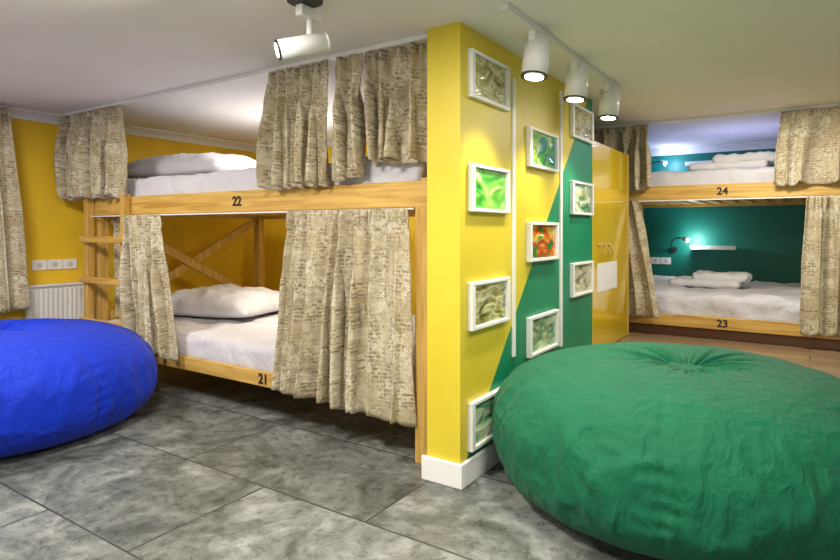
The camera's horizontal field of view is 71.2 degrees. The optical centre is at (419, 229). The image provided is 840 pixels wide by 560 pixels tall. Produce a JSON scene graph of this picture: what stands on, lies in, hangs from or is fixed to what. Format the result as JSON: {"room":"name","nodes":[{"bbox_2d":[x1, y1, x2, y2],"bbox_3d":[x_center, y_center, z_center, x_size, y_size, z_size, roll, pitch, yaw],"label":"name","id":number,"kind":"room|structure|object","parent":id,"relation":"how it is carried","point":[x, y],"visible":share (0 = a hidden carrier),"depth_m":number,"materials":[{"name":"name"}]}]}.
{"room":"hostel dormitory room","nodes":[
{"label":"hostel dormitory room","id":0,"kind":"room"},
{"bbox_2d":[0,118,264,319],"bbox_3d":[-3.946,0.125,4.542,0.100,2.350,7.200,0,0,34],"label":"wall","id":1,"kind":"structure","parent":0,"point":[53,225],"depth_m":5.54,"materials":[{"name":"yellow paint"}]},
{"bbox_2d":[25,282,83,318],"bbox_3d":[-3.290,0.782,5.343,0.104,0.595,0.560,0,0,34],"label":"radiator","id":2,"kind":"object","parent":1,"relation":"attached to","point":[54,300],"visible":0.38,"depth_m":5.29,"materials":[{"name":"white metal"}]},
{"bbox_2d":[28,282,83,287],"bbox_3d":[-3.282,0.495,5.338,0.085,0.020,0.560,0,0,34],"label":"grille","id":3,"kind":"object","parent":2,"relation":"attached to","point":[68,284],"depth_m":5.32,"materials":[{"name":"white metal"}]},
{"bbox_2d":[32,259,76,270],"bbox_3d":[-3.334,0.315,5.359,0.014,0.090,0.374,0,0,34],"label":"power socket","id":4,"kind":"object","parent":1,"relation":"attached to","point":[67,263],"visible":1,"depth_m":5.34,"materials":[{"name":"white paint"}]},
{"bbox_2d":[0,105,256,151],"bbox_3d":[-3.896,-1.008,4.449,0.085,0.085,7.100,0,0,34],"label":"trim","id":5,"kind":"structure","parent":1,"relation":"attached to","point":[15,113],"depth_m":6.14,"materials":[{"name":"white paint"}]},
{"bbox_2d":[0,364,661,559],"bbox_3d":[0.279,1.350,3.537,8.250,0.100,10.200,0,0,34],"label":"floor","id":6,"kind":"structure","parent":0,"point":[210,467],"depth_m":2.88,"materials":[{"name":"tile"}]},
{"bbox_2d":[0,318,157,457],"bbox_3d":[-2.768,0.972,3.909,1.901,0.656,1.905,0,0,34],"label":"bean bag","id":7,"kind":"object","parent":6,"relation":"on","point":[62,380],"visible":1,"depth_m":3.50,"materials":[{"name":"blue fabric"}]},
{"bbox_2d":[79,156,426,463],"bbox_3d":[-0.940,0.418,5.007,3.613,1.763,2.020,0,0,34],"label":"bunk bed","id":8,"kind":"object","parent":6,"relation":"on","point":[237,349],"visible":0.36,"depth_m":4.31,"materials":[{"name":"brown wood"}]},
{"bbox_2d":[113,218,119,318],"bbox_3d":[-2.562,0.342,5.148,0.434,0.904,0.117,0,0,34],"label":"curtain","id":9,"kind":"object","parent":8,"relation":"hanging from","point":[116,221],"visible":0.21,"depth_m":5.22,"materials":[{"name":"fabric"}]},
{"bbox_2d":[119,214,178,360],"bbox_3d":[-2.115,0.435,4.588,0.672,1.114,0.192,0,0,34],"label":"curtain","id":10,"kind":"object","parent":8,"relation":"hanging from","point":[146,307],"visible":0.94,"depth_m":4.56,"materials":[{"name":"fabric"}]},
{"bbox_2d":[127,152,255,178],"bbox_3d":[-2.061,-0.585,5.572,1.300,0.274,1.050,0,0,25],"label":"pillow","id":11,"kind":"object","parent":8,"relation":"on","point":[183,163],"visible":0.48,"depth_m":5.14,"materials":[{"name":"white fabric"}]},
{"bbox_2d":[171,283,278,317],"bbox_3d":[-1.845,0.658,5.572,1.150,0.266,0.950,0,0,19],"label":"pillow","id":12,"kind":"object","parent":8,"relation":"on","point":[229,300],"visible":0.87,"depth_m":5.21,"materials":[{"name":"white fabric"}]},
{"bbox_2d":[271,208,416,427],"bbox_3d":[-0.486,0.488,3.514,1.059,1.218,0.196,0,0,34],"label":"curtain","id":13,"kind":"object","parent":8,"relation":"hanging from","point":[344,338],"visible":1,"depth_m":3.45,"materials":[{"name":"fabric"}]},
{"bbox_2d":[491,342,839,559],"bbox_3d":[1.329,0.964,2.929,1.843,0.672,1.892,0,0,31],"label":"bean bag","id":14,"kind":"object","parent":6,"relation":"on","point":[664,451],"visible":1,"depth_m":2.26,"materials":[{"name":"green fabric"}]},
{"bbox_2d":[614,331,839,377],"bbox_3d":[3.603,1.159,5.107,4.242,0.278,3.696,0,0,34],"label":"wooden podium","id":15,"kind":"object","parent":6,"relation":"on","point":[824,360],"visible":0.05,"depth_m":5.01,"materials":[{"name":"brown wood"}]},
{"bbox_2d":[629,167,839,349],"bbox_3d":[3.293,0.217,6.222,2.400,1.606,2.030,0,0,34],"label":"bunk bed","id":16,"kind":"object","parent":15,"relation":"on","point":[757,311],"visible":0.6,"depth_m":5.46,"materials":[{"name":"white fabric"}]},
{"bbox_2d":[629,201,659,317],"bbox_3d":[2.041,0.288,5.797,0.619,1.149,0.135,0,0,32],"label":"curtain","id":17,"kind":"object","parent":16,"relation":"hanging from","point":[642,293],"visible":0.45,"depth_m":5.73,"materials":[{"name":"fabric"}]},
{"bbox_2d":[669,270,751,288],"bbox_3d":[3.089,0.517,6.232,0.768,0.181,0.526,0,0,34],"label":"folded towels","id":18,"kind":"object","parent":16,"relation":"on","point":[700,278],"visible":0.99,"depth_m":6.03,"materials":[{"name":"white fabric"}]},
{"bbox_2d":[688,151,775,170],"bbox_3d":[3.053,-0.647,5.712,0.771,0.181,0.522,0,0,34],"label":"folded towels","id":19,"kind":"object","parent":16,"relation":"on","point":[750,159],"visible":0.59,"depth_m":5.50,"materials":[{"name":"white fabric"}]},
{"bbox_2d":[799,195,839,336],"bbox_3d":[3.477,0.311,4.851,0.578,1.193,0.190,0,0,34],"label":"curtain","id":20,"kind":"object","parent":16,"relation":"hanging from","point":[820,263],"visible":1,"depth_m":4.92,"materials":[{"name":"fabric"}]},
{"bbox_2d":[265,143,414,314],"bbox_3d":[-0.357,0.125,6.420,3.800,2.350,0.100,0,0,34],"label":"wall","id":21,"kind":"structure","parent":0,"point":[275,229],"depth_m":7.29,"materials":[{"name":"yellow paint"}]},
{"bbox_2d":[327,138,366,146],"bbox_3d":[-0.408,-1.008,6.343,3.800,0.085,0.085,0,0,34],"label":"trim","id":22,"kind":"structure","parent":21,"relation":"attached to","point":[329,140],"depth_m":6.76,"materials":[{"name":"white paint"}]},
{"bbox_2d":[0,0,839,148],"bbox_3d":[0.279,-1.100,3.537,8.250,0.100,10.200,0,0,34],"label":"ceiling","id":23,"kind":"structure","parent":0,"point":[668,59],"depth_m":3.43,"materials":[{"name":"paint"}]},
{"bbox_2d":[0,107,29,313],"bbox_3d":[-3.583,-0.158,4.670,0.188,1.728,0.811,0,0,31],"label":"curtain","id":24,"kind":"object","parent":23,"relation":"hanging from","point":[14,292],"visible":1,"depth_m":4.92,"materials":[{"name":"fabric"}]},
{"bbox_2d":[60,34,426,116],"bbox_3d":[-1.633,-1.037,4.264,4.040,0.024,0.035,0,0,34],"label":"track","id":25,"kind":"object","parent":23,"relation":"attached to","point":[423,37],"visible":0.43,"depth_m":3.86,"materials":[{"name":"white metal"}]},
{"bbox_2d":[53,105,127,200],"bbox_3d":[-2.856,-0.640,5.082,1.058,0.766,0.242,0,0,34],"label":"curtain","id":26,"kind":"object","parent":25,"relation":"hanging from","point":[90,156],"visible":1,"depth_m":5.01,"materials":[{"name":"fabric"}]},
{"bbox_2d":[256,59,329,190],"bbox_3d":[-0.778,-0.641,3.709,0.583,0.764,0.167,0,0,34],"label":"curtain","id":27,"kind":"object","parent":25,"relation":"hanging from","point":[292,151],"visible":1,"depth_m":3.69,"materials":[{"name":"fabric"}]},
{"bbox_2d":[332,53,365,181],"bbox_3d":[-0.439,-0.656,3.467,0.256,0.733,0.186,0,0,34],"label":"curtain","id":28,"kind":"object","parent":25,"relation":"hanging from","point":[349,131],"visible":0.98,"depth_m":3.44,"materials":[{"name":"fabric"}]},
{"bbox_2d":[364,42,426,164],"bbox_3d":[-0.147,-0.695,3.292,0.434,0.655,0.180,0,0,34],"label":"curtain","id":29,"kind":"object","parent":25,"relation":"hanging from","point":[395,83],"visible":0.98,"depth_m":3.29,"materials":[{"name":"fabric"}]},
{"bbox_2d":[274,0,330,59],"bbox_3d":[-0.528,-0.910,2.682,0.248,0.278,0.243,0,0,34],"label":"ceiling spotlight","id":30,"kind":"object","parent":23,"relation":"attached to","point":[310,43],"depth_m":2.66,"materials":[{"name":"white metal"}]},
{"bbox_2d":[500,3,620,120],"bbox_3d":[0.924,-0.914,3.528,0.147,0.270,1.940,0,0,34],"label":"track light","id":31,"kind":"object","parent":23,"relation":"attached to","point":[538,44],"visible":1,"depth_m":3.41,"materials":[{"name":"white metal"}]},
{"bbox_2d":[594,103,839,128],"bbox_3d":[2.887,-1.037,5.249,2.800,0.024,0.030,0,0,34],"label":"track","id":32,"kind":"object","parent":23,"relation":"attached to","point":[834,104],"visible":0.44,"depth_m":5.33,"materials":[{"name":"white metal"}]},
{"bbox_2d":[594,124,650,191],"bbox_3d":[1.987,-0.697,5.808,0.572,0.652,0.189,0,0,34],"label":"curtain","id":33,"kind":"object","parent":32,"relation":"hanging from","point":[632,141],"visible":0.51,"depth_m":5.76,"materials":[{"name":"fabric"}]},
{"bbox_2d":[774,105,839,186],"bbox_3d":[3.446,-0.699,4.833,0.916,0.647,0.166,0,0,34],"label":"curtain","id":34,"kind":"object","parent":32,"relation":"hanging from","point":[808,140],"visible":1,"depth_m":4.97,"materials":[{"name":"fabric"}]},
{"bbox_2d":[427,22,591,463],"bbox_3d":[0.715,0.125,3.908,0.198,2.350,2.152,0,0,34],"label":"wall partition","id":35,"kind":"structure","parent":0,"point":[463,246],"depth_m":3.13,"materials":[{"name":"paint"}]},
{"bbox_2d":[421,455,462,489],"bbox_3d":[0.113,1.238,3.003,0.244,0.125,0.022,0,0,34],"label":"baseboard","id":36,"kind":"object","parent":35,"relation":"attached to","point":[436,470],"visible":1,"depth_m":2.99,"materials":[{"name":"white paint"}]},
{"bbox_2d":[468,286,475,327],"bbox_3d":[0.266,0.395,3.026,0.030,0.212,0.036,0,0,34],"label":"frame","id":37,"kind":"object","parent":35,"relation":"attached to","point":[471,289],"visible":0.96,"depth_m":3.01,"materials":[{"name":"white paint"}]},
{"bbox_2d":[468,166,475,207],"bbox_3d":[0.266,-0.220,3.026,0.030,0.212,0.036,0,0,34],"label":"frame","id":38,"kind":"object","parent":35,"relation":"attached to","point":[471,170],"visible":0.99,"depth_m":3.01,"materials":[{"name":"white paint"}]},
{"bbox_2d":[468,406,475,448],"bbox_3d":[0.266,1.015,3.026,0.030,0.212,0.036,0,0,34],"label":"frame","id":39,"kind":"object","parent":35,"relation":"attached to","point":[471,410],"visible":0.91,"depth_m":3.01,"materials":[{"name":"white paint"}]},
{"bbox_2d":[468,51,475,93],"bbox_3d":[0.266,-0.810,3.026,0.030,0.212,0.036,0,0,34],"label":"frame","id":40,"kind":"object","parent":35,"relation":"attached to","point":[471,55],"visible":0.91,"depth_m":3.01,"materials":[{"name":"white paint"}]},
{"bbox_2d":[461,442,499,487],"bbox_3d":[0.714,1.238,3.707,0.022,0.125,1.815,0,0,34],"label":"baseboard","id":41,"kind":"object","parent":35,"relation":"attached to","point":[475,466],"visible":0.43,"depth_m":3.08,"materials":[{"name":"white paint"}]},
{"bbox_2d":[468,434,492,451],"bbox_3d":[0.384,1.131,3.203,0.030,0.019,0.460,0,0,34],"label":"frame","id":42,"kind":"object","parent":35,"relation":"attached to","point":[490,437],"visible":0.54,"depth_m":3.10,"materials":[{"name":"white paint"}]},
{"bbox_2d":[476,396,494,443],"bbox_3d":[0.377,1.015,3.207,0.014,0.212,0.388,0,0,34],"label":"framed picture","id":43,"kind":"object","parent":42,"relation":"on","point":[484,409],"visible":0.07,"depth_m":3.15},
{"bbox_2d":[468,387,499,406],"bbox_3d":[0.384,0.899,3.203,0.030,0.019,0.460,0,0,34],"label":"frame","id":44,"kind":"structure","parent":35,"relation":"in","point":[487,396],"depth_m":3.11,"materials":[{"name":"white paint"}]},
{"bbox_2d":[468,93,510,111],"bbox_3d":[0.384,-0.695,3.203,0.030,0.019,0.460,0,0,34],"label":"frame","id":45,"kind":"object","parent":35,"relation":"attached to","point":[471,95],"visible":1,"depth_m":3.17,"materials":[{"name":"white paint"}]},
{"bbox_2d":[476,55,504,105],"bbox_3d":[0.377,-0.810,3.207,0.014,0.212,0.388,0,0,34],"label":"framed picture","id":46,"kind":"object","parent":45,"relation":"on","point":[490,78],"visible":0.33,"depth_m":3.21},
{"bbox_2d":[468,48,510,70],"bbox_3d":[0.384,-0.925,3.203,0.030,0.019,0.460,0,0,34],"label":"picture frame","id":47,"kind":"structure","parent":35,"relation":"in","point":[478,53],"depth_m":3.17,"materials":[{"name":"white paint"}]},
{"bbox_2d":[468,317,510,330],"bbox_3d":[0.384,0.510,3.203,0.030,0.019,0.460,0,0,34],"label":"frame","id":48,"kind":"object","parent":35,"relation":"attached to","point":[484,325],"visible":0.91,"depth_m":3.17,"materials":[{"name":"white paint"}]},
{"bbox_2d":[476,281,504,324],"bbox_3d":[0.377,0.395,3.207,0.014,0.212,0.388,0,0,34],"label":"framed picture","id":49,"kind":"object","parent":48,"relation":"on","point":[490,298],"visible":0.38,"depth_m":3.21},
{"bbox_2d":[468,277,510,285],"bbox_3d":[0.384,0.280,3.203,0.030,0.019,0.460,0,0,34],"label":"picture frame","id":50,"kind":"object","parent":35,"relation":"in","point":[482,282],"depth_m":3.16,"materials":[{"name":"white paint"}]},
{"bbox_2d":[468,163,510,172],"bbox_3d":[0.384,-0.336,3.203,0.030,0.019,0.460,0,0,34],"label":"picture frame","id":51,"kind":"object","parent":35,"relation":"in","point":[476,165],"depth_m":3.16,"materials":[{"name":"white paint"}]},
{"bbox_2d":[468,208,510,213],"bbox_3d":[0.384,-0.104,3.203,0.030,0.019,0.460,0,0,34],"label":"frame","id":52,"kind":"object","parent":35,"relation":"attached to","point":[469,209],"visible":1,"depth_m":3.16,"materials":[{"name":"white paint"}]},
{"bbox_2d":[476,168,504,209],"bbox_3d":[0.377,-0.220,3.207,0.014,0.212,0.388,0,0,34],"label":"framed picture","id":53,"kind":"object","parent":52,"relation":"on","point":[490,185],"visible":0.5,"depth_m":3.21},
{"bbox_2d":[505,173,510,209],"bbox_3d":[0.501,-0.220,3.380,0.030,0.212,0.036,0,0,34],"label":"frame","id":54,"kind":"object","parent":35,"relation":"attached to","point":[507,175],"visible":0.89,"depth_m":3.36,"materials":[{"name":"white paint"}]},
{"bbox_2d":[505,70,510,107],"bbox_3d":[0.501,-0.810,3.380,0.030,0.212,0.036,0,0,34],"label":"frame","id":55,"kind":"object","parent":35,"relation":"attached to","point":[507,72],"visible":0.77,"depth_m":3.36,"materials":[{"name":"white paint"}]},
{"bbox_2d":[505,280,510,316],"bbox_3d":[0.501,0.395,3.380,0.030,0.212,0.036,0,0,34],"label":"frame","id":56,"kind":"object","parent":35,"relation":"attached to","point":[507,283],"visible":0.77,"depth_m":3.37,"materials":[{"name":"white paint"}]},
{"bbox_2d":[512,78,515,356],"bbox_3d":[0.556,-0.075,3.481,0.010,1.650,0.035,0,0,34],"label":"trim","id":57,"kind":"structure","parent":35,"relation":"attached to","point":[513,79],"depth_m":3.47,"materials":[{"name":"white paint"}]},
{"bbox_2d":[526,225,532,258],"bbox_3d":[0.681,0.075,3.651,0.030,0.212,0.036,0,0,34],"label":"frame","id":58,"kind":"object","parent":35,"relation":"attached to","point":[529,228],"visible":1,"depth_m":3.64,"materials":[{"name":"white paint"}]},
{"bbox_2d":[526,321,532,354],"bbox_3d":[0.681,0.670,3.651,0.030,0.212,0.036,0,0,34],"label":"frame","id":59,"kind":"object","parent":35,"relation":"attached to","point":[529,324],"visible":0.96,"depth_m":3.64,"materials":[{"name":"white paint"}]},
{"bbox_2d":[526,129,532,162],"bbox_3d":[0.681,-0.520,3.651,0.030,0.212,0.036,0,0,34],"label":"frame","id":60,"kind":"object","parent":35,"relation":"attached to","point":[529,132],"visible":0.99,"depth_m":3.64,"materials":[{"name":"white paint"}]},
{"bbox_2d":[526,309,558,320],"bbox_3d":[0.810,0.554,3.844,0.030,0.019,0.500,0,0,34],"label":"picture frame","id":61,"kind":"object","parent":35,"relation":"in","point":[553,311],"depth_m":3.79,"materials":[{"name":"white paint"}]},
{"bbox_2d":[526,343,558,357],"bbox_3d":[0.810,0.785,3.844,0.030,0.019,0.500,0,0,34],"label":"frame","id":62,"kind":"object","parent":35,"relation":"attached to","point":[547,348],"visible":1,"depth_m":3.81,"materials":[{"name":"white paint"}]},
{"bbox_2d":[532,313,554,352],"bbox_3d":[0.803,0.670,3.849,0.014,0.212,0.428,0,0,34],"label":"framed picture","id":63,"kind":"object","parent":62,"relation":"on","point":[544,327],"visible":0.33,"depth_m":3.85},
{"bbox_2d":[526,163,558,172],"bbox_3d":[0.810,-0.405,3.844,0.030,0.019,0.500,0,0,34],"label":"frame","id":64,"kind":"object","parent":35,"relation":"attached to","point":[527,164],"visible":1,"depth_m":3.79,"materials":[{"name":"white paint"}]},
{"bbox_2d":[532,131,554,168],"bbox_3d":[0.803,-0.520,3.849,0.014,0.212,0.428,0,0,34],"label":"framed picture","id":65,"kind":"object","parent":64,"relation":"on","point":[543,145],"visible":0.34,"depth_m":3.85},
{"bbox_2d":[526,126,558,138],"bbox_3d":[0.810,-0.635,3.844,0.030,0.019,0.500,0,0,34],"label":"picture frame","id":66,"kind":"object","parent":35,"relation":"in","point":[537,130],"depth_m":3.81,"materials":[{"name":"white paint"}]},
{"bbox_2d":[526,256,558,261],"bbox_3d":[0.810,0.191,3.844,0.030,0.019,0.500,0,0,34],"label":"frame","id":67,"kind":"object","parent":35,"relation":"attached to","point":[554,257],"visible":1,"depth_m":3.79,"materials":[{"name":"white paint"}]},
{"bbox_2d":[533,225,554,258],"bbox_3d":[0.803,0.075,3.849,0.014,0.212,0.428,0,0,34],"label":"framed picture","id":68,"kind":"object","parent":67,"relation":"on","point":[543,235],"visible":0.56,"depth_m":3.85},
{"bbox_2d":[526,222,558,224],"bbox_3d":[0.810,-0.041,3.844,0.030,0.019,0.500,0,0,34],"label":"picture frame","id":69,"kind":"object","parent":35,"relation":"in","point":[527,223],"depth_m":3.77,"materials":[{"name":"white paint"}]},
{"bbox_2d":[555,225,558,255],"bbox_3d":[0.938,0.075,4.037,0.030,0.212,0.036,0,0,34],"label":"frame","id":70,"kind":"object","parent":35,"relation":"attached to","point":[556,226],"visible":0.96,"depth_m":4.02,"materials":[{"name":"white paint"}]},
{"bbox_2d":[555,139,558,169],"bbox_3d":[0.938,-0.520,4.037,0.030,0.212,0.036,0,0,34],"label":"frame","id":71,"kind":"object","parent":35,"relation":"attached to","point":[556,140],"visible":0.78,"depth_m":4.02,"materials":[{"name":"white paint"}]},
{"bbox_2d":[555,312,558,342],"bbox_3d":[0.938,0.670,4.037,0.030,0.212,0.036,0,0,34],"label":"frame","id":72,"kind":"object","parent":35,"relation":"attached to","point":[557,313],"visible":0.78,"depth_m":4.02,"materials":[{"name":"white paint"}]},
{"bbox_2d":[559,90,562,346],"bbox_3d":[0.995,-0.080,4.141,0.010,1.800,0.040,0,0,34],"label":"trim","id":73,"kind":"structure","parent":35,"relation":"attached to","point":[560,91],"depth_m":4.13,"materials":[{"name":"white paint"}]},
{"bbox_2d":[570,105,574,133],"bbox_3d":[1.118,-0.810,4.309,0.030,0.212,0.036,0,0,34],"label":"frame","id":74,"kind":"object","parent":35,"relation":"attached to","point":[572,107],"visible":1,"depth_m":4.29,"materials":[{"name":"white paint"}]},
{"bbox_2d":[570,183,574,211],"bbox_3d":[1.118,-0.240,4.309,0.030,0.212,0.036,0,0,34],"label":"frame","id":75,"kind":"object","parent":35,"relation":"attached to","point":[572,185],"visible":1,"depth_m":4.29,"materials":[{"name":"white paint"}]},
{"bbox_2d":[570,266,574,294],"bbox_3d":[1.118,0.370,4.309,0.030,0.212,0.036,0,0,34],"label":"frame","id":76,"kind":"object","parent":35,"relation":"attached to","point":[572,268],"visible":1,"depth_m":4.29,"materials":[{"name":"white paint"}]},
{"bbox_2d":[570,134,593,144],"bbox_3d":[1.244,-0.695,4.498,0.030,0.019,0.490,0,0,34],"label":"frame","id":77,"kind":"object","parent":35,"relation":"attached to","point":[571,135],"visible":1,"depth_m":4.46,"materials":[{"name":"white paint"}]},
{"bbox_2d":[575,107,590,140],"bbox_3d":[1.237,-0.810,4.503,0.014,0.212,0.418,0,0,34],"label":"framed picture","id":78,"kind":"object","parent":77,"relation":"on","point":[582,119],"visible":0.77,"depth_m":4.50},
{"bbox_2d":[570,103,593,114],"bbox_3d":[1.244,-0.925,4.498,0.030,0.019,0.490,0,0,34],"label":"picture frame","id":79,"kind":"object","parent":35,"relation":"in","point":[575,104],"depth_m":4.46,"materials":[{"name":"white paint"}]},
{"bbox_2d":[570,290,593,297],"bbox_3d":[1.244,0.485,4.498,0.030,0.019,0.490,0,0,34],"label":"frame","id":80,"kind":"object","parent":35,"relation":"attached to","point":[588,291],"visible":1,"depth_m":4.45,"materials":[{"name":"white paint"}]},
{"bbox_2d":[575,264,590,293],"bbox_3d":[1.237,0.370,4.503,0.014,0.212,0.418,0,0,34],"label":"framed picture","id":81,"kind":"object","parent":80,"relation":"on","point":[582,272],"visible":0.86,"depth_m":4.50},
{"bbox_2d":[570,180,593,186],"bbox_3d":[1.244,-0.355,4.498,0.030,0.019,0.490,0,0,34],"label":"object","id":82,"kind":"structure","parent":35,"relation":"in","point":[571,181],"depth_m":4.46,"materials":[{"name":"white paint"}]},
{"bbox_2d":[570,261,593,265],"bbox_3d":[1.244,0.255,4.498,0.030,0.019,0.490,0,0,34],"label":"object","id":83,"kind":"structure","parent":35,"relation":"in","point":[584,262],"depth_m":4.43,"materials":[{"name":"white paint"}]},
{"bbox_2d":[570,212,593,215],"bbox_3d":[1.244,-0.124,4.498,0.030,0.019,0.490,0,0,34],"label":"frame","id":84,"kind":"object","parent":35,"relation":"attached to","point":[573,213],"visible":1,"depth_m":4.44,"materials":[{"name":"white paint"}]},
{"bbox_2d":[575,184,590,212],"bbox_3d":[1.237,-0.240,4.503,0.014,0.212,0.418,0,0,34],"label":"framed picture","id":85,"kind":"object","parent":84,"relation":"on","point":[582,192],"visible":0.88,"depth_m":4.50},
{"bbox_2d":[590,263,593,289],"bbox_3d":[1.370,0.370,4.687,0.030,0.212,0.036,0,0,34],"label":"frame","id":86,"kind":"object","parent":35,"relation":"attached to","point":[592,264],"visible":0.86,"depth_m":4.67,"materials":[{"name":"white paint"}]},
{"bbox_2d":[591,115,593,141],"bbox_3d":[1.370,-0.810,4.687,0.030,0.212,0.036,0,0,34],"label":"frame","id":87,"kind":"object","parent":35,"relation":"attached to","point":[592,116],"visible":0.74,"depth_m":4.67,"materials":[{"name":"white paint"}]},
{"bbox_2d":[591,187,593,212],"bbox_3d":[1.370,-0.240,4.687,0.030,0.212,0.036,0,0,34],"label":"frame","id":88,"kind":"object","parent":35,"relation":"attached to","point":[592,188],"visible":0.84,"depth_m":4.67,"materials":[{"name":"white paint"}]},
{"bbox_2d":[592,141,628,344],"bbox_3d":[1.715,0.142,5.222,0.087,1.745,1.127,0,0,34],"label":"door","id":89,"kind":"structure","parent":35,"relation":"in","point":[610,166],"depth_m":5.19,"materials":[{"name":"yellow paint"}]},
{"bbox_2d":[643,148,805,283],"bbox_3d":[4.614,0.125,6.719,4.350,2.350,0.100,0,0,34],"label":"wall","id":90,"kind":"structure","parent":0,"point":[768,239],"depth_m":7.23,"materials":[{"name":"teal paint"}]},
{"bbox_2d":[651,160,666,165],"bbox_3d":[3.036,-0.787,7.546,0.144,0.205,0.327,0,0,-10],"label":"reading lamp","id":91,"kind":"object","parent":90,"relation":"attached to","point":[662,162],"visible":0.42,"depth_m":7.42,"materials":[{"name":"plastic"}]},
{"bbox_2d":[650,257,670,264],"bbox_3d":[3.129,0.400,7.637,0.245,0.090,0.014,0,0,34],"label":"power socket","id":92,"kind":"object","parent":90,"relation":"attached to","point":[654,260],"visible":0.93,"depth_m":7.62,"materials":[{"name":"white paint"}]},
{"bbox_2d":[671,236,689,251],"bbox_3d":[3.252,0.183,7.402,0.144,0.205,0.327,0,0,-10],"label":"reading lamp","id":93,"kind":"object","parent":90,"relation":"attached to","point":[673,249],"visible":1,"depth_m":7.36,"materials":[{"name":"plastic"}]},
{"bbox_2d":[685,160,712,166],"bbox_3d":[3.593,-0.825,7.233,0.580,0.050,0.170,0,0,34],"label":"wall shelf","id":94,"kind":"object","parent":90,"relation":"attached to","point":[687,164],"visible":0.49,"depth_m":7.25,"materials":[{"name":"white paint"}]},
{"bbox_2d":[650,140,776,155],"bbox_3d":[4.605,-1.008,6.614,4.250,0.085,0.085,0,0,34],"label":"trim","id":95,"kind":"structure","parent":90,"relation":"attached to","point":[771,144],"depth_m":7.25,"materials":[{"name":"white paint"}]},
{"bbox_2d":[690,245,736,249],"bbox_3d":[3.610,0.215,7.222,0.500,0.050,0.170,0,0,34],"label":"wall shelf","id":96,"kind":"object","parent":90,"relation":"attached to","point":[702,247],"visible":1,"depth_m":7.15,"materials":[{"name":"white paint"}]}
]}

